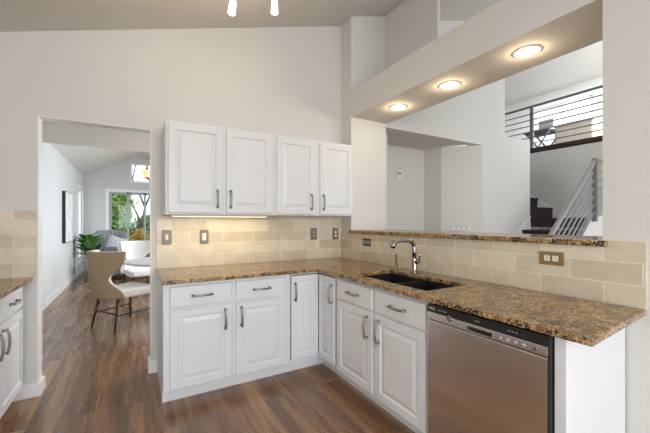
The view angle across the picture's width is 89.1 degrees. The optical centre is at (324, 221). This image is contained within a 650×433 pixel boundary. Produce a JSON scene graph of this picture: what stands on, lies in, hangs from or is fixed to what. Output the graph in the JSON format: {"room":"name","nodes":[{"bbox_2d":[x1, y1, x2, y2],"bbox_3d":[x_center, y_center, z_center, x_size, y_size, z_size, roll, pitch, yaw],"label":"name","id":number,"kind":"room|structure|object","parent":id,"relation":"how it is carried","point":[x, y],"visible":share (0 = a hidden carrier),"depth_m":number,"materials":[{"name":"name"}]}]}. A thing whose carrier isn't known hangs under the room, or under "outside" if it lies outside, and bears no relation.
{"room":"kitchen","nodes":[
{"label":"kitchen","id":0,"kind":"room"},
{"bbox_2d":[42,143,83,302],"bbox_3d":[-4.736,-0.065,5.695,0.120,2.800,7.800,0,0,-30],"label":"wall","id":1,"kind":"structure","parent":0,"point":[59,259],"depth_m":5.83,"materials":[{"name":"grey paint"}]},
{"bbox_2d":[42,266,83,311],"bbox_3d":[-4.647,1.275,5.677,0.016,0.120,7.680,0,0,-30],"label":"baseboard","id":2,"kind":"structure","parent":1,"relation":"attached to","point":[51,298],"depth_m":5.99,"materials":[{"name":"white paint"}]},
{"bbox_2d":[62,191,72,242],"bbox_3d":[-5.213,-0.080,6.690,0.054,1.000,0.920,0,0,-30],"label":"framed picture","id":3,"kind":"object","parent":1,"relation":"attached to","point":[67,198],"visible":1,"depth_m":6.50,"materials":[{"name":"black"}]},
{"bbox_2d":[77,184,82,264],"bbox_3d":[-6.257,0.080,8.373,0.100,1.950,0.960,0,0,-30],"label":"window","id":4,"kind":"structure","parent":1,"relation":"in","point":[79,188],"depth_m":8.49,"materials":[{"name":"white plastic"}]},
{"bbox_2d":[42,121,149,151],"bbox_3d":[-1.725,-1.177,4.511,4.100,0.095,2.730,0,0,-30],"label":"ceiling","id":5,"kind":"structure","parent":0,"point":[52,132],"depth_m":4.45,"materials":[{"name":"grey paint"}]},
{"bbox_2d":[49,143,149,174],"bbox_3d":[-3.662,-1.583,7.897,4.150,0.744,5.070,0,0,-30],"label":"vault","id":6,"kind":"object","parent":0,"point":[86,160],"visible":0.1,"depth_m":7.74,"materials":[{"name":"grey paint"}]},
{"bbox_2d":[142,166,149,181],"bbox_3d":[-2.384,-0.819,4.985,0.666,0.618,0.680,0,0,-30],"label":"chandelier","id":7,"kind":"object","parent":6,"relation":"hanging from","point":[146,172],"visible":0.1,"depth_m":4.82,"materials":[{"name":"yellow glass"}]},
{"bbox_2d":[84,157,149,260],"bbox_3d":[-4.935,-0.365,10.020,4.120,3.400,0.120,0,0,-30],"label":"wall","id":8,"kind":"structure","parent":0,"point":[117,176],"depth_m":9.20,"materials":[{"name":"grey paint"}]},
{"bbox_2d":[105,189,149,240],"bbox_3d":[-5.344,0.210,9.749,1.900,2.250,0.098,0,0,-30],"label":"door","id":9,"kind":"structure","parent":8,"relation":"in","point":[108,192],"depth_m":9.42,"materials":[{"name":"grey"}]},
{"bbox_2d":[130,163,149,183],"bbox_3d":[-5.250,-1.405,9.825,0.960,0.580,0.060,0,0,-30],"label":"window","id":10,"kind":"structure","parent":8,"relation":"in","point":[131,164],"depth_m":9.62,"materials":[{"name":"white plastic"}]},
{"bbox_2d":[0,26,340,385],"bbox_3d":[-1.183,-0.567,3.179,4.120,3.804,0.120,0,0,-30],"label":"wall","id":11,"kind":"structure","parent":0,"point":[283,81],"depth_m":2.93,"materials":[{"name":"white paint"}]},
{"bbox_2d":[12,375,44,401],"bbox_3d":[-2.300,1.285,2.530,0.215,0.100,0.152,0,0,-30],"label":"baseboard","id":12,"kind":"structure","parent":11,"relation":"attached to","point":[32,390],"depth_m":2.49,"materials":[{"name":"white paint"}]},
{"bbox_2d":[38,116,150,382],"bbox_3d":[-1.894,0.264,2.766,0.769,2.142,0.120,0,0,-30],"label":"doorway","id":13,"kind":"structure","parent":11,"relation":"in","point":[40,118],"depth_m":2.60,"materials":[{"name":"white paint"}]},
{"bbox_2d":[148,356,157,373],"bbox_3d":[-1.546,1.285,2.968,0.080,0.100,0.152,0,0,-30],"label":"baseboard","id":14,"kind":"structure","parent":11,"relation":"attached to","point":[152,366],"depth_m":2.90,"materials":[{"name":"white paint"}]},
{"bbox_2d":[0,210,340,278],"bbox_3d":[-1.319,0.171,3.024,3.489,0.500,0.010,0,0,-30],"label":"tiled wall","id":15,"kind":"structure","parent":11,"relation":"attached to","point":[232,240],"depth_m":3.19,"materials":[{"name":"tile"}]},
{"bbox_2d":[162,230,171,244],"bbox_3d":[-1.415,0.143,2.952,0.078,0.132,0.018,0,0,-30],"label":"light switch","id":16,"kind":"object","parent":15,"relation":"attached to","point":[166,234],"visible":1,"depth_m":2.95,"materials":[{"name":"grey metal"}]},
{"bbox_2d":[200,230,208,243],"bbox_3d":[-1.141,0.146,3.116,0.078,0.132,0.010,0,0,-30],"label":"light switch","id":17,"kind":"object","parent":15,"relation":"attached to","point":[204,234],"visible":1,"depth_m":3.11,"materials":[{"name":"grey metal"}]},
{"bbox_2d":[311,228,316,239],"bbox_3d":[-0.126,0.142,3.705,0.078,0.132,0.011,0,0,-30],"label":"power outlet","id":18,"kind":"object","parent":15,"relation":"attached to","point":[313,230],"visible":1,"depth_m":3.70,"materials":[{"name":"grey metal"}]},
{"bbox_2d":[332,228,337,239],"bbox_3d":[0.122,0.146,3.849,0.078,0.132,0.011,0,0,-30],"label":"power outlet","id":19,"kind":"object","parent":15,"relation":"attached to","point":[334,230],"visible":1,"depth_m":3.84,"materials":[{"name":"grey metal"}]},
{"bbox_2d":[162,119,273,214],"bbox_3d":[-0.955,-0.441,3.014,0.929,0.768,0.390,0,0,-30],"label":"upper cabinet","id":20,"kind":"object","parent":11,"relation":"attached to","point":[207,169],"visible":0.99,"depth_m":2.85,"materials":[{"name":"white paint"}]},
{"bbox_2d":[170,215,267,216],"bbox_3d":[-0.940,-0.048,3.019,0.860,0.018,0.060,0,0,-30],"label":"light","id":21,"kind":"object","parent":20,"relation":"attached to","point":[170,215],"visible":0.93,"depth_m":2.98,"materials":[{"name":"white paint"}]},
{"bbox_2d":[268,135,352,215],"bbox_3d":[-0.158,-0.441,3.477,0.912,0.768,0.390,0,0,-30],"label":"upper cabinet","id":22,"kind":"object","parent":11,"relation":"attached to","point":[312,177],"visible":0.99,"depth_m":3.32,"materials":[{"name":"white paint"}]},
{"bbox_2d":[0,271,414,432],"bbox_3d":[0.870,1.375,3.925,8.600,0.080,16.550,0,0,-30],"label":"floor","id":23,"kind":"structure","parent":0,"point":[98,380],"depth_m":2.54,"materials":[{"name":"wood"}]},
{"bbox_2d":[0,286,22,418],"bbox_3d":[-2.380,0.893,2.087,0.690,0.884,0.530,0,0,-30],"label":"base cabinet","id":24,"kind":"object","parent":23,"relation":"on","point":[11,312],"visible":0.91,"depth_m":2.21,"materials":[{"name":"white paint"}]},
{"bbox_2d":[0,334,4,361],"bbox_3d":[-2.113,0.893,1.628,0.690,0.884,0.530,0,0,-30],"label":"handle","id":25,"kind":"object","parent":24,"relation":"attached to","point":[1,335],"visible":1,"depth_m":1.97,"materials":[{"name":"grey metal"}]},
{"bbox_2d":[74,234,105,279],"bbox_3d":[-5.449,0.815,7.697,0.647,1.040,0.611,0,0,-30],"label":"potted plant","id":26,"kind":"object","parent":23,"relation":"on","point":[91,243],"visible":0.74,"depth_m":7.63,"materials":[{"name":"green plant"}]},
{"bbox_2d":[93,230,126,251],"bbox_3d":[-5.510,0.784,8.505,0.756,1.103,0.737,0,0,-39],"label":"armchair","id":27,"kind":"object","parent":23,"relation":"on","point":[105,233],"visible":0.25,"depth_m":8.67,"materials":[{"name":"grey fabric"}]},
{"bbox_2d":[105,234,128,246],"bbox_3d":[-5.318,0.600,8.409,0.560,0.551,0.187,0,0,-39],"label":"throw pillow","id":28,"kind":"object","parent":27,"relation":"on","point":[111,242],"visible":0.48,"depth_m":8.34,"materials":[{"name":"white fabric"}]},
{"bbox_2d":[86,250,149,332],"bbox_3d":[-2.622,0.850,4.224,0.650,0.974,0.708,0,0,25],"label":"dining chair","id":29,"kind":"object","parent":23,"relation":"on","point":[101,265],"visible":0.99,"depth_m":3.94,"materials":[{"name":"beige fabric"}]},
{"bbox_2d":[102,247,149,275],"bbox_3d":[-4.657,0.955,7.834,1.100,0.760,0.760,0,0,-37],"label":"loveseat","id":30,"kind":"object","parent":23,"relation":"on","point":[104,249],"visible":0.07,"depth_m":7.34,"materials":[{"name":"grey fabric"}]},
{"bbox_2d":[116,240,149,283],"bbox_3d":[-3.335,0.850,5.933,0.708,0.974,0.650,0,0,40],"label":"dining chair","id":31,"kind":"object","parent":23,"relation":"on","point":[134,249],"visible":0.6,"depth_m":6.00,"materials":[{"name":"white fabric"}]},
{"bbox_2d":[124,257,149,312],"bbox_3d":[-2.362,0.956,4.992,1.200,0.758,1.200,0,0,-30],"label":"dining table","id":32,"kind":"object","parent":23,"relation":"on","point":[141,262],"visible":0.21,"depth_m":4.62,"materials":[{"name":"grey"}]},
{"bbox_2d":[157,275,232,402],"bbox_3d":[-1.091,0.893,2.739,0.497,0.884,0.710,0,0,-30],"label":"base cabinet","id":33,"kind":"object","parent":23,"relation":"on","point":[195,320],"visible":0.91,"depth_m":2.47,"materials":[{"name":"white paint"}]},
{"bbox_2d":[156,257,645,346],"bbox_3d":[0.032,0.436,2.221,1.939,0.030,2.734,0,0,-30],"label":"countertop","id":34,"kind":"structure","parent":33,"relation":"on","point":[577,320],"depth_m":1.87,"materials":[{"name":"stone"}]},
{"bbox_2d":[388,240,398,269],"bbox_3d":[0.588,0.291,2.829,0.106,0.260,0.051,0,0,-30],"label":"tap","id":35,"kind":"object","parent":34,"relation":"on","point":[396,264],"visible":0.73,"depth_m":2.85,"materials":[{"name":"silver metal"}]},
{"bbox_2d":[390,238,420,272],"bbox_3d":[0.651,0.279,2.638,0.281,0.284,0.108,0,0,-30],"label":"kitchen faucet","id":36,"kind":"object","parent":34,"relation":"on","point":[415,261],"visible":1,"depth_m":2.69,"materials":[{"name":"silver metal"}]},
{"bbox_2d":[411,257,417,272],"bbox_3d":[0.735,0.358,2.714,0.060,0.125,0.060,0,0,-30],"label":"faucet","id":37,"kind":"object","parent":36,"relation":"on","point":[414,259],"depth_m":2.69,"materials":[{"name":"silver metal"}]},
{"bbox_2d":[366,273,455,290],"bbox_3d":[0.594,0.543,2.429,0.402,0.184,0.772,0,0,-30],"label":"sink","id":38,"kind":"object","parent":34,"relation":"in","point":[416,283],"visible":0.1,"depth_m":2.51,"materials":[{"name":"black metal"}]},
{"bbox_2d":[230,275,287,385],"bbox_3d":[-0.670,0.893,2.983,0.474,0.884,0.710,0,0,-30],"label":"base cabinet","id":39,"kind":"object","parent":23,"relation":"on","point":[260,304],"visible":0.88,"depth_m":2.71,"materials":[{"name":"white paint"}]},
{"bbox_2d":[285,272,344,379],"bbox_3d":[0.011,0.893,3.233,0.956,0.884,0.960,0,0,-30],"label":"base cabinet","id":40,"kind":"object","parent":23,"relation":"on","point":[312,296],"visible":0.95,"depth_m":2.89,"materials":[{"name":"white paint"}]},
{"bbox_2d":[307,365,338,382],"bbox_3d":[-0.020,1.332,2.888,0.150,0.006,0.300,0,0,-30],"label":"floor vent","id":41,"kind":"object","parent":23,"relation":"in","point":[320,371],"visible":1,"depth_m":2.88,"materials":[{"name":"brown metal"}]},
{"bbox_2d":[337,275,429,432],"bbox_3d":[0.606,0.893,2.454,0.710,0.884,0.981,0,0,-30],"label":"base cabinet","id":42,"kind":"object","parent":23,"relation":"on","point":[382,335],"visible":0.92,"depth_m":2.19,"materials":[{"name":"white paint"}]},
{"bbox_2d":[427,303,554,432],"bbox_3d":[1.005,0.897,1.743,0.638,0.876,0.636,0,0,-30],"label":"dishwasher","id":43,"kind":"object","parent":23,"relation":"on","point":[485,375],"visible":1,"depth_m":1.55,"materials":[{"name":"silver metal"}]},
{"bbox_2d":[516,195,602,235],"bbox_3d":[3.622,-0.076,5.060,2.699,2.822,5.350,0,0,-30],"label":"staircase","id":44,"kind":"structure","parent":23,"relation":"on","point":[542,214],"depth_m":5.60,"materials":[{"name":"brown carpet"}]},
{"bbox_2d":[548,158,602,235],"bbox_3d":[3.649,0.176,4.816,2.862,2.314,0.056,0,0,-30],"label":"stair railing","id":45,"kind":"object","parent":44,"relation":"attached to","point":[593,166],"visible":0.4,"depth_m":4.94,"materials":[{"name":"grey metal"}]},
{"bbox_2d":[555,328,624,432],"bbox_3d":[1.210,0.893,1.461,0.663,0.884,0.042,0,0,-30],"label":"end panel","id":46,"kind":"object","parent":23,"relation":"on","point":[589,381],"visible":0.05,"depth_m":1.45,"materials":[{"name":"white paint"}]},
{"bbox_3d":[-1.829,0.893,1.139,0.690,0.884,0.600,0,0,-30],"label":"base cabinet","id":47,"kind":"object","parent":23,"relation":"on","visible":0},
{"bbox_2d":[0,277,31,298],"bbox_3d":[-2.095,0.436,1.591,0.706,0.030,1.689,0,0,-30],"label":"countertop","id":48,"kind":"structure","parent":47,"relation":"on","point":[7,286],"depth_m":2.21,"materials":[{"name":"stone"}]},
{"bbox_2d":[0,0,499,149],"bbox_3d":[1.825,-2.554,2.369,8.510,2.759,12.700,0,0,-30],"label":"ceiling","id":49,"kind":"structure","parent":0,"point":[15,15],"depth_m":2.90,"materials":[{"name":"grey paint"}]},
{"bbox_2d":[228,0,235,15],"bbox_3d":[-0.701,-1.580,2.464,0.051,0.118,0.054,0,0,-30],"label":"track light","id":50,"kind":"object","parent":49,"relation":"attached to","point":[232,7],"depth_m":2.45,"materials":[{"name":"silver metal"}]},
{"bbox_2d":[271,0,277,14],"bbox_3d":[-0.413,-1.690,2.631,0.050,0.122,0.054,0,0,-30],"label":"track light","id":51,"kind":"object","parent":49,"relation":"attached to","point":[274,4],"depth_m":2.62,"materials":[{"name":"silver metal"}]},
{"bbox_2d":[341,16,385,257],"bbox_3d":[0.462,-0.567,3.940,0.510,3.804,0.214,0,0,-30],"label":"pillar","id":52,"kind":"structure","parent":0,"point":[362,37],"depth_m":3.83,"materials":[{"name":"white paint"}]},
{"bbox_2d":[386,133,386,228],"bbox_3d":[-1.173,-0.165,7.763,0.120,3.000,7.800,0,0,-30],"label":"wall","id":53,"kind":"structure","parent":0,"point":[386,133],"depth_m":4.41,"materials":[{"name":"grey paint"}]},
{"bbox_2d":[387,145,423,230],"bbox_3d":[0.858,0.035,5.080,1.740,2.600,0.120,0,0,-30],"label":"wall","id":54,"kind":"structure","parent":0,"point":[405,195],"depth_m":5.26,"materials":[{"name":"white paint"}]},
{"bbox_2d":[396,171,402,177],"bbox_3d":[1.163,-0.735,5.173,0.130,0.110,0.024,0,0,-30],"label":"thermostat","id":55,"kind":"object","parent":54,"relation":"attached to","point":[399,174],"visible":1,"depth_m":5.16,"materials":[{"name":"white plastic"}]},
{"bbox_2d":[385,0,439,68],"bbox_3d":[0.940,-1.974,3.640,0.035,0.989,0.786,0,0,-30],"label":"wall","id":56,"kind":"structure","parent":0,"point":[413,24],"depth_m":3.62,"materials":[{"name":"white paint"}]},
{"bbox_2d":[424,145,481,231],"bbox_3d":[1.995,0.080,5.315,0.972,2.510,0.291,0,0,31],"label":"wall","id":57,"kind":"structure","parent":0,"point":[452,175],"depth_m":5.20,"materials":[{"name":"white paint"}]},
{"bbox_2d":[450,226,469,230],"bbox_3d":[2.131,0.113,5.163,0.320,0.090,0.009,0,0,13],"label":"outlet strip","id":58,"kind":"object","parent":57,"relation":"attached to","point":[452,228],"visible":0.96,"depth_m":5.16,"materials":[{"name":"white plastic"}]},
{"bbox_2d":[386,21,529,233],"bbox_3d":[2.098,-0.973,4.968,3.350,4.615,0.120,0,0,-30],"label":"wall","id":59,"kind":"structure","parent":0,"point":[493,94],"depth_m":5.18,"materials":[{"name":"white paint"}]},
{"bbox_2d":[351,0,602,123],"bbox_3d":[1.095,-1.327,2.851,0.510,0.305,2.305,0,0,-30],"label":"beam","id":60,"kind":"structure","parent":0,"point":[476,53],"depth_m":2.44,"materials":[{"name":"white paint"}]},
{"bbox_2d":[389,104,406,109],"bbox_3d":[0.752,-1.171,3.393,0.184,0.007,0.184,0,0,-30],"label":"recessed light","id":61,"kind":"object","parent":60,"relation":"attached to","point":[395,106],"visible":1,"depth_m":3.39,"materials":[{"name":"white paint"}]},
{"bbox_2d":[438,80,460,89],"bbox_3d":[1.073,-1.171,2.844,0.184,0.007,0.184,0,0,-30],"label":"recessed light","id":62,"kind":"object","parent":60,"relation":"attached to","point":[447,85],"visible":1,"depth_m":2.84,"materials":[{"name":"beige"}]},
{"bbox_2d":[512,44,542,58],"bbox_3d":[1.398,-1.171,2.283,0.184,0.007,0.184,0,0,-30],"label":"recessed light","id":63,"kind":"object","parent":60,"relation":"attached to","point":[527,51],"visible":1,"depth_m":2.27,"materials":[{"name":"beige"}]},
{"bbox_2d":[360,0,649,432],"bbox_3d":[1.341,-0.567,2.427,0.510,3.804,3.286,0,0,-30],"label":"wall","id":64,"kind":"structure","parent":0,"point":[626,23],"depth_m":1.63,"materials":[{"name":"white paint"}]},
{"bbox_2d":[349,229,607,246],"bbox_3d":[1.107,0.116,2.848,0.592,0.032,2.340,0,0,-30],"label":"bar ledge","id":65,"kind":"object","parent":64,"relation":"on","point":[598,241],"visible":0.8,"depth_m":2.30,"materials":[{"name":"stone"}]},
{"bbox_2d":[341,232,646,309],"bbox_3d":[0.862,0.259,2.735,0.010,0.324,2.681,0,0,-30],"label":"tiled wall","id":66,"kind":"structure","parent":64,"relation":"attached to","point":[616,273],"depth_m":2.05,"materials":[{"name":"tile"}]},
{"bbox_2d":[363,238,370,245],"bbox_3d":[0.434,0.219,3.450,0.010,0.078,0.132,0,0,-30],"label":"electrical outlet","id":67,"kind":"object","parent":66,"relation":"attached to","point":[366,242],"visible":1,"depth_m":3.45,"materials":[{"name":"brown metal"}]},
{"bbox_2d":[539,251,563,265],"bbox_3d":[1.320,0.216,1.925,0.011,0.078,0.132,0,0,-30],"label":"power outlet","id":68,"kind":"object","parent":66,"relation":"attached to","point":[545,257],"visible":1,"depth_m":1.92,"materials":[{"name":"gold metal"}]},
{"bbox_2d":[544,255,549,260],"bbox_3d":[1.306,0.216,1.942,0.004,0.032,0.030,0,0,-30],"label":"socket","id":69,"kind":"object","parent":68,"relation":"attached to","point":[546,257],"depth_m":1.94,"materials":[{"name":"grey plastic"}]},
{"bbox_2d":[552,256,557,261],"bbox_3d":[1.328,0.216,1.904,0.004,0.032,0.030,0,0,-30],"label":"socket","id":70,"kind":"object","parent":68,"relation":"attached to","point":[554,258],"depth_m":1.90,"materials":[{"name":"grey plastic"}]},
{"bbox_2d":[505,40,602,105],"bbox_3d":[7.191,-3.884,5.485,3.900,0.100,12.700,0,0,-30],"label":"ceiling","id":71,"kind":"structure","parent":0,"point":[584,64],"depth_m":8.68,"materials":[{"name":"grey paint"}]},
{"bbox_2d":[505,76,602,147],"bbox_3d":[7.510,-2.615,8.561,0.140,2.700,7.700,0,0,-30],"label":"wall","id":72,"kind":"structure","parent":0,"point":[598,81],"depth_m":10.07,"materials":[{"name":"white paint"}]},
{"bbox_2d":[534,91,594,145],"bbox_3d":[6.885,-2.895,9.573,0.125,1.220,1.620,0,0,-30],"label":"window","id":73,"kind":"structure","parent":72,"relation":"in","point":[592,92],"depth_m":9.56,"materials":[{"name":"white plastic"}]},
{"bbox_2d":[530,141,602,230],"bbox_3d":[4.302,-0.025,6.698,0.120,2.720,7.700,0,0,-30],"label":"wall","id":74,"kind":"structure","parent":0,"point":[555,174],"depth_m":6.25,"materials":[{"name":"white paint"}]},
{"bbox_2d":[530,135,602,151],"bbox_3d":[4.280,-1.452,6.685,0.130,0.065,7.700,0,0,-30],"label":"trim","id":75,"kind":"structure","parent":74,"relation":"attached to","point":[595,138],"depth_m":6.14,"materials":[{"name":"brown wood"}]},
{"bbox_2d":[468,85,602,147],"bbox_3d":[4.652,-1.925,6.034,0.050,0.879,6.000,0,0,-30],"label":"loft railing","id":76,"kind":"object","parent":75,"relation":"on","point":[532,113],"visible":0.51,"depth_m":6.41,"materials":[{"name":"grey metal"}]},
{"bbox_2d":[530,139,602,153],"bbox_3d":[5.858,-1.430,7.602,3.680,0.090,7.700,0,0,-30],"label":"floor","id":77,"kind":"structure","parent":0,"point":[602,139],"depth_m":6.18,"materials":[{"name":"brown wood"}]},
{"bbox_2d":[523,128,554,146],"bbox_3d":[5.460,-1.849,8.284,0.617,0.773,0.600,0,0,-30],"label":"desk","id":78,"kind":"object","parent":77,"relation":"on","point":[549,130],"visible":0.39,"depth_m":8.16,"materials":[{"name":"grey wood"}]},
{"bbox_2d":[538,118,553,128],"bbox_3d":[5.526,-2.387,8.253,0.160,0.300,0.340,0,0,-30],"label":"computer monitor","id":79,"kind":"object","parent":78,"relation":"on","point":[548,124],"visible":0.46,"depth_m":8.23,"materials":[{"name":"grey plastic"}]},
{"bbox_2d":[553,118,602,143],"bbox_3d":[5.939,-1.881,7.741,0.560,0.810,0.820,0,0,-30],"label":"storage cabinet","id":80,"kind":"object","parent":77,"relation":"on","point":[594,120],"visible":0.41,"depth_m":7.51,"materials":[{"name":"beige laminate"}]},
{"label":"outside","id":81,"kind":"structure","parent":0,"visible":0},
{"bbox_3d":[-16.863,1.545,33.274,60.000,0.180,52.080,0,0,-30],"label":"lawn","id":82,"kind":"structure","parent":81,"visible":0},
{"bbox_2d":[112,194,134,232],"bbox_3d":[-8.246,-0.397,12.778,1.564,3.718,1.532,0,0,-30],"label":"tree","id":83,"kind":"object","parent":82,"relation":"on","point":[119,213],"visible":0.27,"depth_m":12.60,"materials":[{"name":"green plant"}]},
{"bbox_2d":[126,215,149,235],"bbox_3d":[-10.619,0.493,20.755,3.754,1.989,3.668,0,0,-30],"label":"tree","id":84,"kind":"object","parent":82,"relation":"on","point":[136,223],"visible":0.09,"depth_m":19.51,"materials":[{"name":"green plant"}]},
{"bbox_2d":[129,228,149,240],"bbox_3d":[-6.859,0.846,12.284,0.868,1.226,0.906,0,0,3],"label":"shrub","id":85,"kind":"object","parent":82,"relation":"on","point":[136,236],"visible":0.3,"depth_m":12.13,"materials":[{"name":"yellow plant"}]},
{"bbox_2d":[131,165,149,228],"bbox_3d":[-10.259,-1.977,16.911,3.662,6.894,5.772,0,0,9],"label":"tree","id":86,"kind":"object","parent":82,"relation":"on","point":[141,221],"visible":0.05,"depth_m":17.57,"materials":[{"name":"brown plant"}]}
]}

